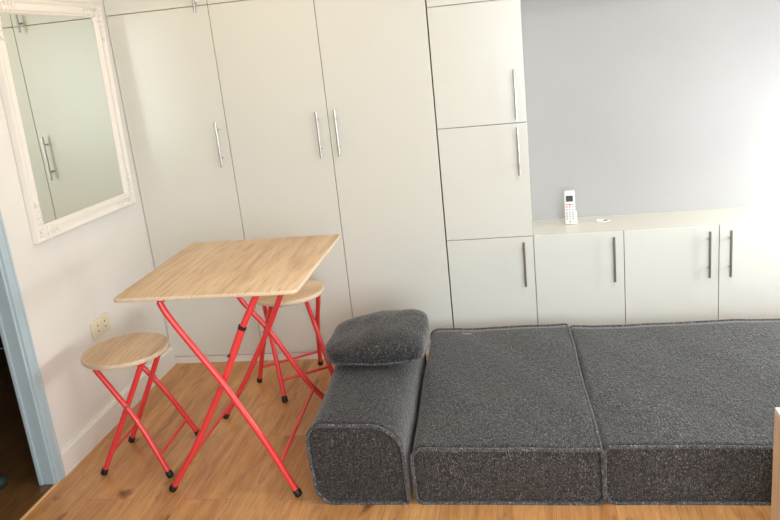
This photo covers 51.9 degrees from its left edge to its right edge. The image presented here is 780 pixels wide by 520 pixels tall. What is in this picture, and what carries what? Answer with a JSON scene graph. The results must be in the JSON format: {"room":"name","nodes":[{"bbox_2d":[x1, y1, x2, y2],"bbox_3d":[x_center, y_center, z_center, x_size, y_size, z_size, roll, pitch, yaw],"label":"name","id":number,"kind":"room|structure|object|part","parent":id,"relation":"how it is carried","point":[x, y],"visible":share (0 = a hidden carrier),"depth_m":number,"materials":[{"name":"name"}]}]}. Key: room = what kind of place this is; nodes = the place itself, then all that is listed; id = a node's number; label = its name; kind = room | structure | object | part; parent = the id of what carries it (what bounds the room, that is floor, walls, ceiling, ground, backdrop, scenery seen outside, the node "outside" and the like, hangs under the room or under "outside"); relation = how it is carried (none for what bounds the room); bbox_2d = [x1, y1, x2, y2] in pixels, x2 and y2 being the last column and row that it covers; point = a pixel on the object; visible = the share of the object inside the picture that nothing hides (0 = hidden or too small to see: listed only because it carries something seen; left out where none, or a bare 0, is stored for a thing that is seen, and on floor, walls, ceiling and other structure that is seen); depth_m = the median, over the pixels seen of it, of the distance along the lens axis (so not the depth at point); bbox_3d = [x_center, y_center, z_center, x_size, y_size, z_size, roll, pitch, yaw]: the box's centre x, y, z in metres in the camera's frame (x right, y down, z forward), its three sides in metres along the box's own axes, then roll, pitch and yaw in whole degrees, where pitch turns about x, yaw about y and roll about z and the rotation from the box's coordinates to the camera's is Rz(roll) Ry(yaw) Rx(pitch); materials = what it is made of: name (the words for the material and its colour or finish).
{"room":"studio apartment","nodes":[
{"label":"studio apartment","id":0,"kind":"room"},
{"bbox_2d":[0,0,169,449],"bbox_3d":[-1.563,-0.036,2.075,0.055,2.360,4.970,-3,17,10],"label":"wall","id":1,"kind":"structure","parent":0,"point":[68,280],"depth_m":3.32,"materials":[{"name":"white paint"}]},
{"bbox_2d":[0,210,65,484],"bbox_3d":[-1.509,0.006,2.436,0.119,2.065,0.924,-3,17,10],"label":"trim","id":2,"kind":"structure","parent":1,"relation":"attached to","point":[15,333],"depth_m":2.98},
{"bbox_2d":[0,0,135,243],"bbox_3d":[-1.324,-0.602,3.317,0.032,0.930,0.826,-3,17,10],"label":"wall mirror","id":3,"kind":"object","parent":1,"relation":"attached to","point":[58,91],"visible":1,"depth_m":3.26,"materials":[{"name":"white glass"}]},
{"bbox_2d":[90,312,110,340],"bbox_3d":[-1.256,0.288,3.484,0.012,0.080,0.144,-3,17,10],"label":"wall socket","id":4,"kind":"object","parent":1,"relation":"attached to","point":[101,325],"visible":1,"depth_m":3.47,"materials":[{"name":"beige plastic"}]},
{"bbox_2d":[60,346,175,475],"bbox_3d":[-1.460,1.132,2.094,0.018,0.100,4.350,-3,17,10],"label":"baseboard","id":5,"kind":"structure","parent":1,"relation":"attached to","point":[79,447],"depth_m":3.45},
{"bbox_2d":[0,314,770,519],"bbox_3d":[-0.307,1.058,2.211,4.850,0.060,4.970,-3,17,10],"label":"floor","id":6,"kind":"structure","parent":0,"point":[232,476],"depth_m":3.08,"materials":[{"name":"brown wood"}]},
{"bbox_2d":[0,475,6,488],"bbox_3d":[-1.520,0.863,3.112,0.060,0.051,0.060,-3,17,10],"label":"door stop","id":7,"kind":"object","parent":6,"relation":"on","point":[3,480],"visible":1,"depth_m":3.10,"materials":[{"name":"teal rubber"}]},
{"bbox_2d":[20,482,58,519],"bbox_3d":[-1.355,0.988,2.715,0.012,0.004,0.838,-3,17,10],"label":"trim","id":8,"kind":"structure","parent":6,"relation":"on","point":[56,483],"depth_m":2.99,"materials":[{"name":"brown wood"}]},
{"bbox_2d":[81,332,199,477],"bbox_3d":[-0.998,0.569,3.171,0.338,0.477,0.341,-4,17,8],"label":"folding stool","id":9,"kind":"object","parent":6,"relation":"on","point":[134,349],"visible":0.98,"depth_m":3.08,"materials":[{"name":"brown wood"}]},
{"bbox_3d":[-1.026,0.612,3.072,0.247,0.441,0.022,-6,16,1],"label":"leg","id":10,"kind":"part","parent":9,"relation":"part of","materials":[{"name":"red metal"}]},
{"bbox_3d":[-1.024,0.351,3.107,0.332,0.020,0.332,-4,17,8],"label":"seat","id":11,"kind":"part","parent":9,"relation":"part of","materials":[{"name":"brown wood"}]},
{"bbox_3d":[-0.976,0.614,3.043,0.259,0.441,0.025,0,17,19],"label":"leg","id":12,"kind":"part","parent":9,"relation":"part of","materials":[{"name":"red metal"}]},
{"bbox_3d":[-1.000,0.547,3.281,0.247,0.441,0.022,-1,17,16],"label":"leg","id":13,"kind":"part","parent":9,"relation":"part of","materials":[{"name":"red metal"}]},
{"bbox_3d":[-0.944,0.537,3.294,0.259,0.441,0.025,-7,16,-2],"label":"leg","id":14,"kind":"part","parent":9,"relation":"part of","materials":[{"name":"red metal"}]},
{"bbox_2d":[106,5,260,362],"bbox_3d":[-0.928,-0.385,4.138,0.493,1.734,0.637,-3,17,10],"label":"wardrobe","id":15,"kind":"object","parent":6,"relation":"on","point":[166,62],"visible":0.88,"depth_m":3.81,"materials":[{"name":"white wood"}]},
{"bbox_2d":[103,0,209,15],"bbox_3d":[-1.044,-1.468,3.818,0.493,0.594,0.637,-3,17,10],"label":"upper cabinet","id":16,"kind":"object","parent":15,"relation":"on","point":[112,7],"visible":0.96,"depth_m":3.63,"materials":[{"name":"white"}]},
{"bbox_3d":[-0.878,-1.208,3.554,0.012,0.212,0.036,-3,17,10],"label":"handle","id":17,"kind":"part","parent":16,"relation":"part of","materials":[{"name":"silver metal"}]},
{"bbox_3d":[-0.799,-0.541,3.750,0.012,0.212,0.036,-3,17,10],"label":"handle","id":18,"kind":"part","parent":15,"relation":"part of","materials":[{"name":"silver metal"}]},
{"bbox_2d":[113,234,340,496],"bbox_3d":[-0.532,0.385,3.097,0.652,0.778,0.700,-3,17,10],"label":"folding table","id":19,"kind":"object","parent":6,"relation":"on","point":[254,268],"visible":0.96,"depth_m":2.88,"materials":[{"name":"brown wood"}]},
{"bbox_3d":[-0.626,0.482,2.827,0.454,0.745,0.023,-3,17,9],"label":"leg","id":20,"kind":"part","parent":19,"relation":"part of","materials":[{"name":"red metal"}]},
{"bbox_3d":[-0.556,0.485,2.787,0.413,0.745,0.023,-2,17,13],"label":"leg","id":21,"kind":"part","parent":19,"relation":"part of","materials":[{"name":"red metal"}]},
{"bbox_3d":[-0.540,0.318,3.352,0.454,0.745,0.023,-3,17,11],"label":"leg","id":22,"kind":"part","parent":19,"relation":"part of","materials":[{"name":"red metal"}]},
{"bbox_3d":[-0.467,0.307,3.368,0.414,0.744,0.025,-4,17,8],"label":"leg","id":23,"kind":"part","parent":19,"relation":"part of","materials":[{"name":"red metal"}]},
{"bbox_2d":[256,279,333,401],"bbox_3d":[-0.439,0.360,3.689,0.341,0.470,0.334,-13,18,-23],"label":"folding stool","id":24,"kind":"object","parent":6,"relation":"on","point":[312,289],"visible":0.74,"depth_m":3.63,"materials":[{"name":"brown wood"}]},
{"bbox_3d":[-0.572,0.389,3.670,0.025,0.434,0.259,-17,20,-33],"label":"leg","id":25,"kind":"part","parent":24,"relation":"part of","materials":[{"name":"red metal"}]},
{"bbox_3d":[-0.528,0.397,3.632,0.022,0.434,0.247,-11,17,-16],"label":"leg","id":26,"kind":"part","parent":24,"relation":"part of","materials":[{"name":"red metal"}]},
{"bbox_3d":[-0.459,0.146,3.621,0.324,0.020,0.324,-13,18,-23],"label":"seat","id":27,"kind":"part","parent":24,"relation":"part of","materials":[{"name":"brown wood"}]},
{"bbox_3d":[-0.335,0.333,3.775,0.025,0.434,0.259,-10,17,-13],"label":"leg","id":28,"kind":"part","parent":24,"relation":"part of","materials":[{"name":"red metal"}]},
{"bbox_3d":[-0.331,0.350,3.720,0.022,0.434,0.247,-16,19,-31],"label":"leg","id":29,"kind":"part","parent":24,"relation":"part of","materials":[{"name":"red metal"}]},
{"bbox_2d":[208,0,453,360],"bbox_3d":[-0.206,-0.423,4.008,0.975,1.734,0.637,-3,17,10],"label":"wardrobe","id":30,"kind":"object","parent":6,"relation":"on","point":[330,110],"visible":0.77,"depth_m":3.69,"materials":[{"name":"white wood"}]},
{"bbox_2d":[207,0,244,4],"bbox_3d":[-0.324,-1.521,3.684,0.975,0.565,0.637,-3,17,10],"label":"upper cabinet","id":31,"kind":"object","parent":30,"relation":"on","point":[210,2],"visible":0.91,"depth_m":3.58,"materials":[{"name":"white"}]},
{"bbox_3d":[-0.490,-0.349,3.788,0.485,1.693,0.018,-3,17,10],"label":"door","id":32,"kind":"part","parent":30,"relation":"part of","materials":[{"name":"white wood"}]},
{"bbox_3d":[-0.324,-0.572,3.662,0.012,0.212,0.036,-3,17,10],"label":"handle","id":33,"kind":"part","parent":30,"relation":"part of","materials":[{"name":"silver metal"}]},
{"bbox_3d":[-0.240,-0.578,3.647,0.012,0.212,0.036,-3,17,10],"label":"handle","id":34,"kind":"part","parent":30,"relation":"part of","materials":[{"name":"silver metal"}]},
{"bbox_3d":[-0.010,-0.374,3.702,0.486,1.693,0.018,-3,17,10],"label":"door","id":35,"kind":"part","parent":30,"relation":"part of","materials":[{"name":"white wood"}]},
{"bbox_2d":[305,353,426,504],"bbox_3d":[-0.059,0.549,3.200,0.340,0.313,1.038,-4,16,7],"label":"sofa armrest","id":36,"kind":"object","parent":6,"relation":"on","point":[360,438],"visible":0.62,"depth_m":2.75,"materials":[{"name":"grey fabric"}]},
{"bbox_2d":[325,309,429,365],"bbox_3d":[-0.045,0.306,3.236,0.408,0.120,0.386,-3,17,9],"label":"cushion","id":37,"kind":"object","parent":36,"relation":"on","point":[384,337],"visible":1,"depth_m":3.11,"materials":[{"name":"grey fabric"}]},
{"bbox_2d":[426,0,537,327],"bbox_3d":[0.445,-0.730,3.805,0.397,2.300,0.637,-3,17,10],"label":"tall cabinet","id":38,"kind":"object","parent":6,"relation":"on","point":[476,46],"visible":0.93,"depth_m":3.60,"materials":[{"name":"white wood"}]},
{"bbox_3d":[0.319,-1.422,3.321,0.395,0.678,0.018,-3,17,10],"label":"door","id":39,"kind":"part","parent":38,"relation":"part of","materials":[{"name":"white"}]},
{"bbox_3d":[0.381,-0.848,3.490,0.395,0.520,0.018,-3,17,10],"label":"door","id":40,"kind":"part","parent":38,"relation":"part of","materials":[{"name":"white"}]},
{"bbox_3d":[0.434,-0.350,3.637,0.395,0.517,0.018,-3,17,10],"label":"door","id":41,"kind":"part","parent":38,"relation":"part of","materials":[{"name":"white wood"}]},
{"bbox_3d":[0.488,0.154,3.786,0.395,0.535,0.018,-3,17,10],"label":"door","id":42,"kind":"part","parent":38,"relation":"part of","materials":[{"name":"white wood"}]},
{"bbox_3d":[0.542,-0.718,3.475,0.012,0.212,0.036,-3,17,10],"label":"handle","id":43,"kind":"part","parent":38,"relation":"part of","materials":[{"name":"silver metal"}]},
{"bbox_3d":[0.568,-0.481,3.545,0.012,0.212,0.036,-3,17,10],"label":"handle","id":44,"kind":"part","parent":38,"relation":"part of","materials":[{"name":"silver metal"}]},
{"bbox_3d":[0.621,0.018,3.692,0.012,0.212,0.036,-3,17,10],"label":"handle","id":45,"kind":"part","parent":38,"relation":"part of","materials":[{"name":"silver metal"}]},
{"bbox_2d":[533,230,624,325],"bbox_3d":[0.901,0.117,3.831,0.399,0.577,0.327,-3,17,10],"label":"base cabinet","id":46,"kind":"object","parent":6,"relation":"on","point":[579,276],"visible":0.77,"depth_m":3.69,"materials":[{"name":"white wood"}]},
{"bbox_3d":[1.014,-0.005,3.620,0.012,0.212,0.036,-3,17,10],"label":"handle","id":47,"kind":"part","parent":46,"relation":"part of","materials":[{"name":"silver metal"}]},
{"bbox_2d":[410,318,779,505],"bbox_3d":[0.981,0.528,3.055,1.775,0.221,1.087,-3,17,10],"label":"mattress","id":48,"kind":"object","parent":6,"relation":"on","point":[666,413],"visible":0.99,"depth_m":2.76,"materials":[{"name":"grey fabric"}]},
{"bbox_3d":[0.444,0.556,3.153,0.670,0.210,1.085,-3,17,10],"label":"mattress","id":49,"kind":"part","parent":48,"relation":"part of","materials":[{"name":"grey fabric"}]},
{"bbox_3d":[1.284,0.514,2.985,1.139,0.212,1.055,-3,17,10],"label":"mattress","id":50,"kind":"part","parent":48,"relation":"part of","materials":[{"name":"grey fabric"}]},
{"bbox_2d":[623,221,779,324],"bbox_3d":[1.497,0.084,3.724,0.813,0.577,0.327,-3,17,10],"label":"base cabinet","id":51,"kind":"object","parent":6,"relation":"on","point":[731,270],"visible":0.81,"depth_m":3.60,"materials":[{"name":"white wood"}]},
{"bbox_2d":[533,205,779,237],"bbox_3d":[1.503,-0.194,3.666,1.675,0.021,0.274,-3,17,10],"label":"countertop","id":52,"kind":"structure","parent":51,"relation":"on","point":[772,212],"depth_m":3.70,"materials":[{"name":"white plastic"}]},
{"bbox_2d":[564,190,576,223],"bbox_3d":[0.850,-0.249,3.772,0.056,0.162,0.030,-2,17,13],"label":"cordless phone","id":53,"kind":"object","parent":52,"relation":"on","point":[569,195],"visible":1,"depth_m":3.76,"materials":[{"name":"white plastic"}]},
{"bbox_3d":[1.277,0.111,3.643,0.404,0.537,0.018,-3,17,10],"label":"door","id":54,"kind":"part","parent":51,"relation":"part of","materials":[{"name":"white wood"}]},
{"bbox_3d":[1.414,-0.026,3.548,0.012,0.212,0.036,-3,17,10],"label":"handle","id":55,"kind":"part","parent":51,"relation":"part of","materials":[{"name":"silver metal"}]},
{"bbox_3d":[1.500,-0.031,3.533,0.012,0.212,0.036,-3,17,10],"label":"handle","id":56,"kind":"part","parent":51,"relation":"part of","materials":[{"name":"silver metal"}]},
{"bbox_3d":[1.677,0.089,3.571,0.404,0.537,0.018,-3,17,10],"label":"door","id":57,"kind":"part","parent":51,"relation":"part of","materials":[{"name":"white wood"}]},
{"bbox_2d":[771,407,779,519],"bbox_3d":[1.277,0.688,2.037,0.420,0.420,0.550,-3,17,10],"label":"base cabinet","id":58,"kind":"object","parent":6,"relation":"on","point":[775,499],"visible":1,"depth_m":2.29,"materials":[{"name":"beige wood"}]},
{"bbox_2d":[520,0,536,296],"bbox_3d":[0.600,-0.878,4.146,3.550,2.360,0.100,-3,17,10],"label":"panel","id":59,"kind":"structure","parent":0,"point":[520,0],"depth_m":4.17,"materials":[{"name":"white paint"}]},
{"bbox_2d":[521,0,779,220],"bbox_3d":[1.465,-0.821,3.636,1.676,2.360,0.027,-3,17,10],"label":"wall","id":60,"kind":"structure","parent":0,"point":[633,106],"depth_m":3.69,"materials":[{"name":"grey paint"}]}
]}

